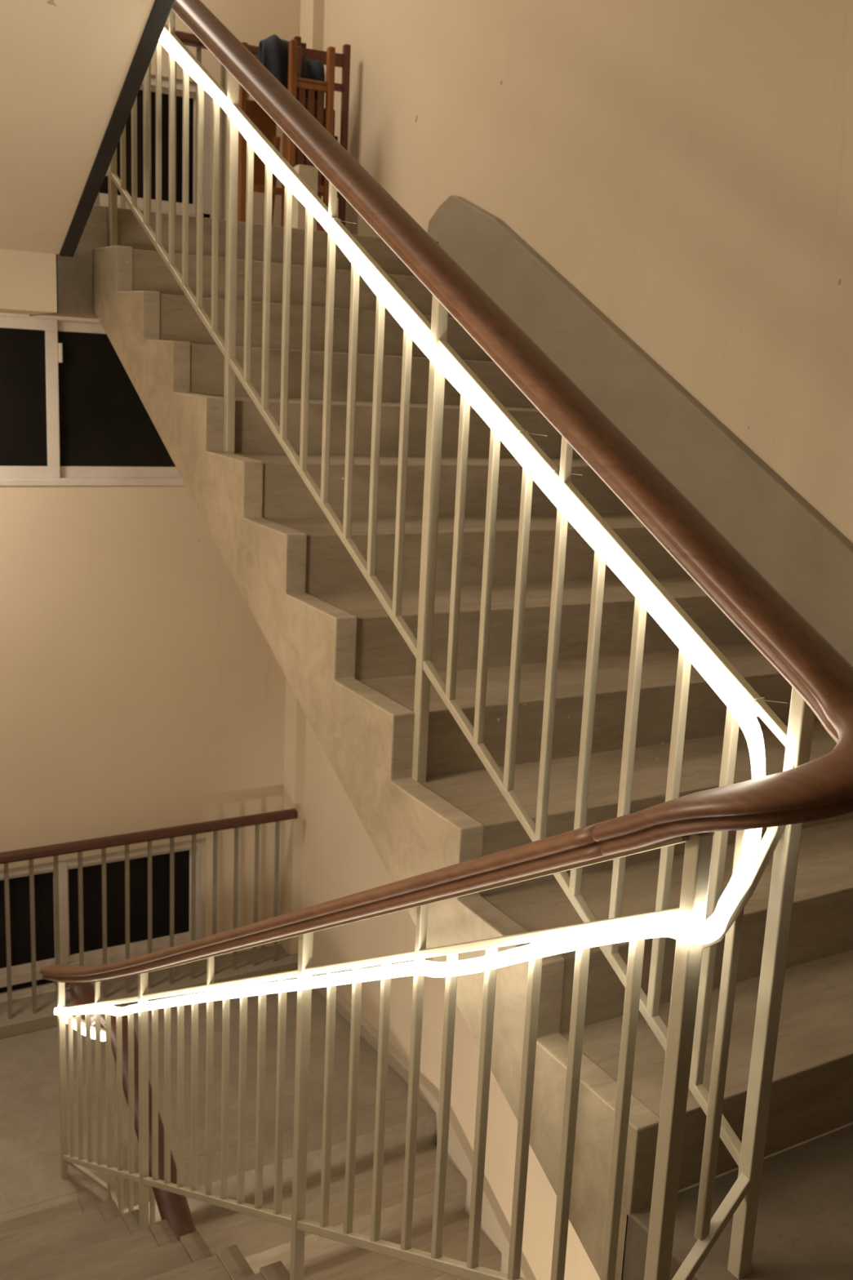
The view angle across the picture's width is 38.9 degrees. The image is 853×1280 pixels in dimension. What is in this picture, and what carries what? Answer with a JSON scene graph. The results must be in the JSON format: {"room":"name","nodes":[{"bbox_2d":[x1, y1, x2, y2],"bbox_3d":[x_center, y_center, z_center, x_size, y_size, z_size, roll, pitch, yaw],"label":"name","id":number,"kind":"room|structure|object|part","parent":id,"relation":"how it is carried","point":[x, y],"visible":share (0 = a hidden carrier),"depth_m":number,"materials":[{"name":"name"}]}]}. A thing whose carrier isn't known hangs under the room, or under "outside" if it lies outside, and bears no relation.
{"room":"stairwell","nodes":[
{"label":"stairwell","id":0,"kind":"room"},
{"bbox_2d":[0,0,300,1002],"bbox_3d":[-2.068,-0.337,5.813,3.315,8.440,0.120,-4,14,-30],"label":"wall","id":1,"kind":"structure","parent":0,"point":[141,689],"depth_m":6.16,"materials":[{"name":"beige paint"}]},
{"bbox_2d":[0,312,185,485],"bbox_3d":[-2.022,-1.129,5.626,2.750,0.810,0.093,-4,14,-30],"label":"window","id":2,"kind":"structure","parent":1,"relation":"in","point":[72,414],"depth_m":5.81,"materials":[{"name":"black glass"}]},
{"bbox_3d":[-2.159,-1.118,5.532,0.818,0.645,0.004,-4,14,-30],"label":"pane","id":3,"kind":"part","parent":2,"relation":"part of","materials":[{"name":"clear glass"}]},
{"bbox_3d":[-2.157,-1.118,5.533,0.922,0.745,0.030,-4,14,-30],"label":"sash","id":4,"kind":"part","parent":2,"relation":"part of","materials":[{"name":"black glass"}]},
{"bbox_3d":[-1.349,-1.189,6.047,0.998,0.645,0.004,-4,14,-30],"label":"pane","id":5,"kind":"part","parent":2,"relation":"part of","materials":[{"name":"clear glass"}]},
{"bbox_3d":[-1.349,-1.189,6.045,1.100,0.745,0.030,-4,14,-30],"label":"sash","id":6,"kind":"part","parent":2,"relation":"part of","materials":[{"name":"black glass"}]},
{"bbox_2d":[0,838,204,1000],"bbox_3d":[-2.285,1.512,6.096,2.422,0.730,0.065,-4,14,-30],"label":"window","id":7,"kind":"structure","parent":1,"relation":"in","point":[19,877],"depth_m":6.40,"materials":[{"name":"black glass"}]},
{"bbox_3d":[-2.250,1.819,6.184,0.721,0.085,0.004,-4,14,-30],"label":"pane","id":8,"kind":"part","parent":7,"relation":"part of","materials":[{"name":"black glass"}]},
{"bbox_3d":[-2.240,1.454,6.110,0.699,0.490,0.004,-4,14,-30],"label":"pane","id":9,"kind":"part","parent":7,"relation":"part of","materials":[{"name":"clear glass"}]},
{"bbox_3d":[-2.241,1.454,6.112,0.771,0.560,0.020,-4,14,-30],"label":"sash","id":10,"kind":"part","parent":7,"relation":"part of","materials":[{"name":"black glass"}]},
{"bbox_3d":[-1.593,1.405,6.490,0.662,0.490,0.004,-4,14,-30],"label":"pane","id":11,"kind":"part","parent":7,"relation":"part of","materials":[{"name":"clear glass"}]},
{"bbox_3d":[-1.593,1.404,6.492,0.734,0.560,0.020,-4,14,-30],"label":"sash","id":12,"kind":"part","parent":7,"relation":"part of","materials":[{"name":"black glass"}]},
{"bbox_2d":[93,75,211,217],"bbox_3d":[-2.110,-2.242,5.305,2.422,0.730,0.065,-4,14,-30],"label":"window","id":13,"kind":"structure","parent":1,"relation":"in","point":[104,191],"depth_m":5.80,"materials":[{"name":"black glass"}]},
{"bbox_3d":[-1.418,-2.349,5.699,0.662,0.490,0.004,-4,14,-30],"label":"pane","id":14,"kind":"part","parent":13,"relation":"part of","materials":[{"name":"clear glass"}]},
{"bbox_2d":[0,204,415,319],"bbox_3d":[-1.522,-1.455,4.735,3.115,0.401,1.792,-4,14,-30],"label":"stair landing","id":15,"kind":"structure","parent":0,"point":[32,283],"depth_m":4.36,"materials":[{"name":"beige paint"}]},
{"bbox_2d":[0,0,155,254],"bbox_3d":[-0.924,-1.855,2.021,1.455,1.985,3.204,-4,14,-30],"label":"staircase underside","id":16,"kind":"structure","parent":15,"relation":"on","point":[64,64],"depth_m":3.24,"materials":[{"name":"paint"}]},
{"bbox_2d":[59,0,174,257],"bbox_3d":[-0.321,-1.794,2.403,0.044,1.775,3.192,-4,14,-30],"label":"trim","id":17,"kind":"structure","parent":16,"relation":"attached to","point":[161,10],"depth_m":3.36,"materials":[{"name":"black wood"}]},
{"bbox_2d":[237,41,286,226],"bbox_3d":[-0.759,-2.212,5.469,0.245,0.852,0.163,-4,14,-30],"label":"folded chair","id":18,"kind":"object","parent":15,"relation":"on","point":[264,123],"visible":0.29,"depth_m":5.42,"materials":[{"name":"orange wood"}]},
{"bbox_3d":[-0.819,-2.194,5.362,0.030,0.850,0.036,-4,14,-30],"label":"leg","id":19,"kind":"part","parent":18,"relation":"part of","materials":[{"name":"orange wood"}]},
{"bbox_3d":[-0.758,-2.233,5.466,0.155,0.380,0.040,-4,14,-30],"label":"seat","id":20,"kind":"part","parent":18,"relation":"part of","materials":[{"name":"orange wood"}]},
{"bbox_3d":[-0.734,-2.035,5.451,0.215,0.030,0.022,-4,14,-30],"label":"rail","id":21,"kind":"part","parent":18,"relation":"part of","materials":[{"name":"orange wood"}]},
{"bbox_3d":[-0.714,-2.047,5.556,0.026,0.498,0.130,-4,14,-30],"label":"leg","id":22,"kind":"part","parent":18,"relation":"part of","materials":[{"name":"orange wood"}]},
{"bbox_3d":[-0.634,-2.208,5.470,0.030,0.850,0.036,-4,14,-30],"label":"leg","id":23,"kind":"part","parent":18,"relation":"part of","materials":[{"name":"orange wood"}]},
{"bbox_2d":[291,164,318,230],"bbox_3d":[-0.522,-1.855,5.143,0.090,0.304,0.082,-4,14,-30],"label":"cardboard box","id":24,"kind":"object","parent":15,"relation":"on","point":[308,174],"visible":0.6,"depth_m":5.10,"materials":[{"name":"beige cardboard"}]},
{"bbox_2d":[286,40,335,231],"bbox_3d":[-0.540,-2.172,5.349,0.205,0.842,0.163,-3,13,-26],"label":"folded chair","id":25,"kind":"object","parent":15,"relation":"on","point":[297,86],"visible":0.45,"depth_m":5.25,"materials":[{"name":"orange wood"}]},
{"bbox_2d":[257,34,324,121],"bbox_3d":[-0.592,-2.445,5.278,0.292,0.341,0.084,-4,14,-30],"label":"draped cloth","id":26,"kind":"object","parent":25,"relation":"on","point":[273,51],"visible":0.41,"depth_m":5.21,"materials":[{"name":"black fabric"}]},
{"bbox_3d":[-0.590,-2.155,5.254,0.030,0.840,0.036,-3,13,-26],"label":"leg","id":27,"kind":"part","parent":25,"relation":"part of","materials":[{"name":"orange wood"}]},
{"bbox_3d":[-0.594,-2.167,5.341,0.026,0.830,0.131,-3,13,-26],"label":"leg","id":28,"kind":"part","parent":25,"relation":"part of","materials":[{"name":"orange wood"}]},
{"bbox_3d":[-0.540,-2.195,5.345,0.115,0.380,0.040,-3,13,-26],"label":"seat","id":29,"kind":"part","parent":25,"relation":"part of","materials":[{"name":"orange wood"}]},
{"bbox_3d":[-0.500,-2.406,5.241,0.175,0.032,0.022,-3,13,-26],"label":"rail","id":30,"kind":"part","parent":25,"relation":"part of","materials":[{"name":"orange wood"}]},
{"bbox_3d":[-0.500,-2.419,5.238,0.175,0.022,0.022,-3,13,-26],"label":"rail","id":31,"kind":"part","parent":25,"relation":"part of","materials":[{"name":"orange wood"}]},
{"bbox_3d":[-0.527,-1.831,5.362,0.175,0.030,0.022,-3,13,-26],"label":"rail","id":32,"kind":"part","parent":25,"relation":"part of","materials":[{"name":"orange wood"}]},
{"bbox_3d":[-0.519,-1.996,5.327,0.175,0.030,0.022,-3,13,-26],"label":"rail","id":33,"kind":"part","parent":25,"relation":"part of","materials":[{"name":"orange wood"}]},
{"bbox_3d":[-0.434,-2.164,5.332,0.030,0.840,0.036,-3,13,-26],"label":"leg","id":34,"kind":"part","parent":25,"relation":"part of","materials":[{"name":"orange wood"}]},
{"bbox_2d":[293,35,351,226],"bbox_3d":[-0.519,-2.277,5.634,0.265,0.932,0.164,-2,13,-23],"label":"folded chair","id":35,"kind":"object","parent":15,"relation":"on","point":[342,60],"visible":0.27,"depth_m":5.55,"materials":[{"name":"red wood"}]},
{"bbox_3d":[-0.603,-2.260,5.532,0.030,0.930,0.036,-2,13,-23],"label":"leg","id":36,"kind":"part","parent":35,"relation":"part of","materials":[{"name":"red wood"}]},
{"bbox_3d":[-0.601,-2.272,5.619,0.026,0.919,0.131,-2,13,-23],"label":"leg","id":37,"kind":"part","parent":35,"relation":"part of","materials":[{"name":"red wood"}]},
{"bbox_3d":[-0.477,-2.651,5.495,0.235,0.055,0.022,-2,13,-23],"label":"rail","id":38,"kind":"part","parent":35,"relation":"part of","materials":[{"name":"red wood"}]},
{"bbox_3d":[-0.519,-2.282,5.634,0.175,0.380,0.040,-2,13,-23],"label":"seat","id":39,"kind":"part","parent":35,"relation":"part of","materials":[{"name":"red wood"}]},
{"bbox_3d":[-0.503,-2.083,5.615,0.235,0.030,0.022,-2,13,-23],"label":"rail","id":40,"kind":"part","parent":35,"relation":"part of","materials":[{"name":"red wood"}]},
{"bbox_3d":[-0.482,-2.538,5.519,0.235,0.032,0.022,-2,13,-23],"label":"rail","id":41,"kind":"part","parent":35,"relation":"part of","materials":[{"name":"red wood"}]},
{"bbox_3d":[-0.386,-2.269,5.622,0.030,0.930,0.036,-2,13,-23],"label":"leg","id":42,"kind":"part","parent":35,"relation":"part of","materials":[{"name":"red wood"}]},
{"bbox_3d":[-1.905,-1.840,5.338,3.115,0.070,0.240,-4,14,-30],"label":"kerb","id":43,"kind":"object","parent":15,"relation":"on","visible":0},
{"bbox_2d":[94,30,258,219],"bbox_3d":[-1.879,-2.289,5.175,3.055,0.881,0.059,-4,14,-30],"label":"guard rail","id":44,"kind":"object","parent":43,"relation":"on","point":[188,39],"visible":0.06,"depth_m":5.62,"materials":[{"name":"beige metal"}]},
{"bbox_3d":[-1.860,-2.698,5.088,3.055,0.044,0.059,-4,14,-30],"label":"handrail","id":45,"kind":"part","parent":44,"relation":"part of","materials":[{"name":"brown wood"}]},
{"bbox_2d":[0,977,437,1225],"bbox_3d":[-1.696,2.279,5.522,3.115,0.360,1.792,-4,14,-30],"label":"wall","id":46,"kind":"structure","parent":0,"point":[31,1180],"depth_m":5.50,"materials":[{"name":"paint"}]},
{"bbox_2d":[0,1192,289,1279],"bbox_3d":[-1.087,1.892,2.817,1.482,1.973,3.204,-4,14,-30],"label":"flight","id":47,"kind":"object","parent":46,"relation":"on","point":[81,1238],"visible":1,"depth_m":3.69,"materials":[{"name":"stone"}]},
{"bbox_2d":[0,943,297,1038],"bbox_3d":[-2.079,1.913,6.128,3.115,0.070,0.240,-4,14,-30],"label":"kerb","id":48,"kind":"object","parent":46,"relation":"on","point":[24,1020],"visible":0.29,"depth_m":6.46,"materials":[{"name":"paint"}]},
{"bbox_2d":[0,808,297,1018],"bbox_3d":[-2.053,1.464,5.965,3.055,0.881,0.059,-4,14,-30],"label":"guard rail","id":49,"kind":"object","parent":48,"relation":"on","point":[55,850],"visible":0.89,"depth_m":6.25,"materials":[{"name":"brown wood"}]},
{"bbox_3d":[-2.034,1.055,5.879,3.055,0.044,0.059,-4,14,-30],"label":"handrail","id":50,"kind":"part","parent":49,"relation":"part of","materials":[{"name":"brown wood"}]},
{"bbox_2d":[40,822,713,1279],"bbox_3d":[-0.606,1.220,3.337,0.098,2.715,3.576,-4,14,-30],"label":"stair railing","id":51,"kind":"object","parent":46,"relation":"on","point":[577,848],"visible":0.9,"depth_m":2.36,"materials":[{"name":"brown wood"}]},
{"bbox_3d":[-1.475,1.774,4.893,0.026,0.912,0.026,-4,14,-30],"label":"post","id":52,"kind":"part","parent":51,"relation":"part of","materials":[{"name":"white metal"}]},
{"bbox_3d":[-0.915,1.503,3.902,0.026,0.942,0.026,-4,14,-30],"label":"post","id":53,"kind":"part","parent":51,"relation":"part of","materials":[{"name":"white metal"}]},
{"bbox_3d":[-0.289,1.109,2.784,0.026,0.949,0.026,-4,14,-30],"label":"post","id":54,"kind":"part","parent":51,"relation":"part of","materials":[{"name":"white metal"}]},
{"bbox_3d":[-0.627,0.815,3.321,0.098,1.841,3.420,-4,14,-30],"label":"handrail","id":55,"kind":"part","parent":51,"relation":"part of","materials":[{"name":"brown wood"}]},
{"bbox_3d":[0.335,0.715,1.669,0.026,0.955,0.026,-4,14,-30],"label":"post","id":56,"kind":"part","parent":51,"relation":"part of","materials":[{"name":"white metal"}]},
{"bbox_2d":[280,677,306,954],"bbox_3d":[-0.706,0.148,6.591,0.070,3.456,0.150,-4,14,-30],"label":"wall pier","id":57,"kind":"object","parent":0,"point":[295,716],"visible":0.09,"depth_m":6.71,"materials":[{"name":"beige paint"}]},
{"bbox_2d":[299,0,324,50],"bbox_3d":[-0.549,-3.227,5.880,0.070,2.680,0.150,-4,14,-30],"label":"wall pier","id":58,"kind":"object","parent":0,"point":[312,11],"depth_m":5.87,"materials":[{"name":"beige paint"}]},
{"bbox_2d":[301,0,852,1279],"bbox_3d":[1.116,0.267,3.649,0.100,8.440,7.220,-4,14,-30],"label":"wall","id":59,"kind":"structure","parent":0,"point":[686,166],"depth_m":4.03,"materials":[{"name":"beige paint"}]},
{"bbox_2d":[312,965,536,1279],"bbox_3d":[0.416,3.290,5.098,0.045,2.106,4.750,-4,14,-30],"label":"baseboard","id":60,"kind":"structure","parent":59,"relation":"attached to","point":[495,1224],"depth_m":5.39,"materials":[{"name":"grey paint"}]},
{"bbox_2d":[426,195,852,666],"bbox_3d":[0.887,-0.440,3.805,0.045,2.156,3.599,-4,14,-30],"label":"wall panel","id":61,"kind":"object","parent":59,"relation":"attached to","point":[798,552],"depth_m":3.90,"materials":[{"name":"paint"}]},
{"bbox_2d":[621,1124,852,1279],"bbox_3d":[0.864,1.377,1.041,3.115,0.361,2.361,-4,14,-30],"label":"stair landing","id":62,"kind":"structure","parent":0,"point":[804,1228],"depth_m":2.02,"materials":[{"name":"concrete"}]},
{"bbox_2d":[93,245,852,1279],"bbox_3d":[0.184,-0.171,3.567,1.441,1.973,3.204,-4,14,-30],"label":"flight","id":63,"kind":"object","parent":62,"relation":"on","point":[348,666],"visible":0.7,"depth_m":2.96,"materials":[{"name":"concrete"}]},
{"bbox_2d":[107,0,852,1279],"bbox_3d":[-0.524,-0.989,3.140,0.332,3.282,4.371,-4,14,-30],"label":"stair railing","id":64,"kind":"object","parent":63,"relation":"on","point":[820,678],"visible":0.95,"depth_m":2.19,"materials":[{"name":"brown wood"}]},
{"bbox_3d":[-1.106,-1.909,4.244,0.026,1.054,0.026,-4,14,-30],"label":"post","id":65,"kind":"part","parent":64,"relation":"part of","materials":[{"name":"white metal"}]},
{"bbox_3d":[-0.552,-1.057,3.411,0.026,1.060,0.026,-4,14,-30],"label":"post","id":66,"kind":"part","parent":64,"relation":"part of","materials":[{"name":"white metal"}]},
{"bbox_2d":[54,31,787,1040],"bbox_3d":[-0.413,-0.080,3.089,0.307,3.960,3.539,-4,14,-30],"label":"light strip","id":67,"kind":"object","parent":64,"relation":"attached to","point":[708,931],"visible":0.91,"depth_m":2.10,"materials":[{"name":"white plastic"}]},
{"bbox_3d":[0.006,-0.201,2.573,0.026,1.063,0.026,-4,14,-30],"label":"post","id":68,"kind":"part","parent":64,"relation":"part of","materials":[{"name":"white metal"}]},
{"bbox_3d":[-0.507,-1.336,3.066,0.332,2.570,4.369,-4,14,-30],"label":"handrail","id":69,"kind":"part","parent":64,"relation":"part of","materials":[{"name":"brown wood"}]},
{"bbox_3d":[0.514,0.526,1.802,0.026,0.966,0.026,-4,14,-30],"label":"post","id":70,"kind":"part","parent":64,"relation":"part of","materials":[{"name":"white metal"}]},
{"bbox_3d":[-0.462,4.548,3.716,3.315,0.100,7.220,-4,14,-30],"label":"floor","id":71,"kind":"structure","parent":0,"visible":0},
{"bbox_2d":[193,1143,501,1279],"bbox_3d":[0.133,3.654,4.047,1.551,1.973,3.204,-4,14,-30],"label":"flight","id":72,"kind":"object","parent":71,"relation":"on","point":[262,1242],"visible":0.61,"depth_m":5.10,"materials":[{"name":"concrete"}]},
{"bbox_2d":[53,981,196,1240],"bbox_3d":[-0.793,2.638,3.991,0.165,2.154,2.988,-4,14,-30],"label":"stair railing","id":73,"kind":"object","parent":72,"relation":"on","point":[174,1207],"visible":0.48,"depth_m":4.38,"materials":[{"name":"brown wood"}]},
{"bbox_3d":[-1.227,1.808,4.686,0.026,0.849,0.026,-4,14,-30],"label":"post","id":74,"kind":"part","parent":73,"relation":"part of","materials":[{"name":"white metal"}]}
]}

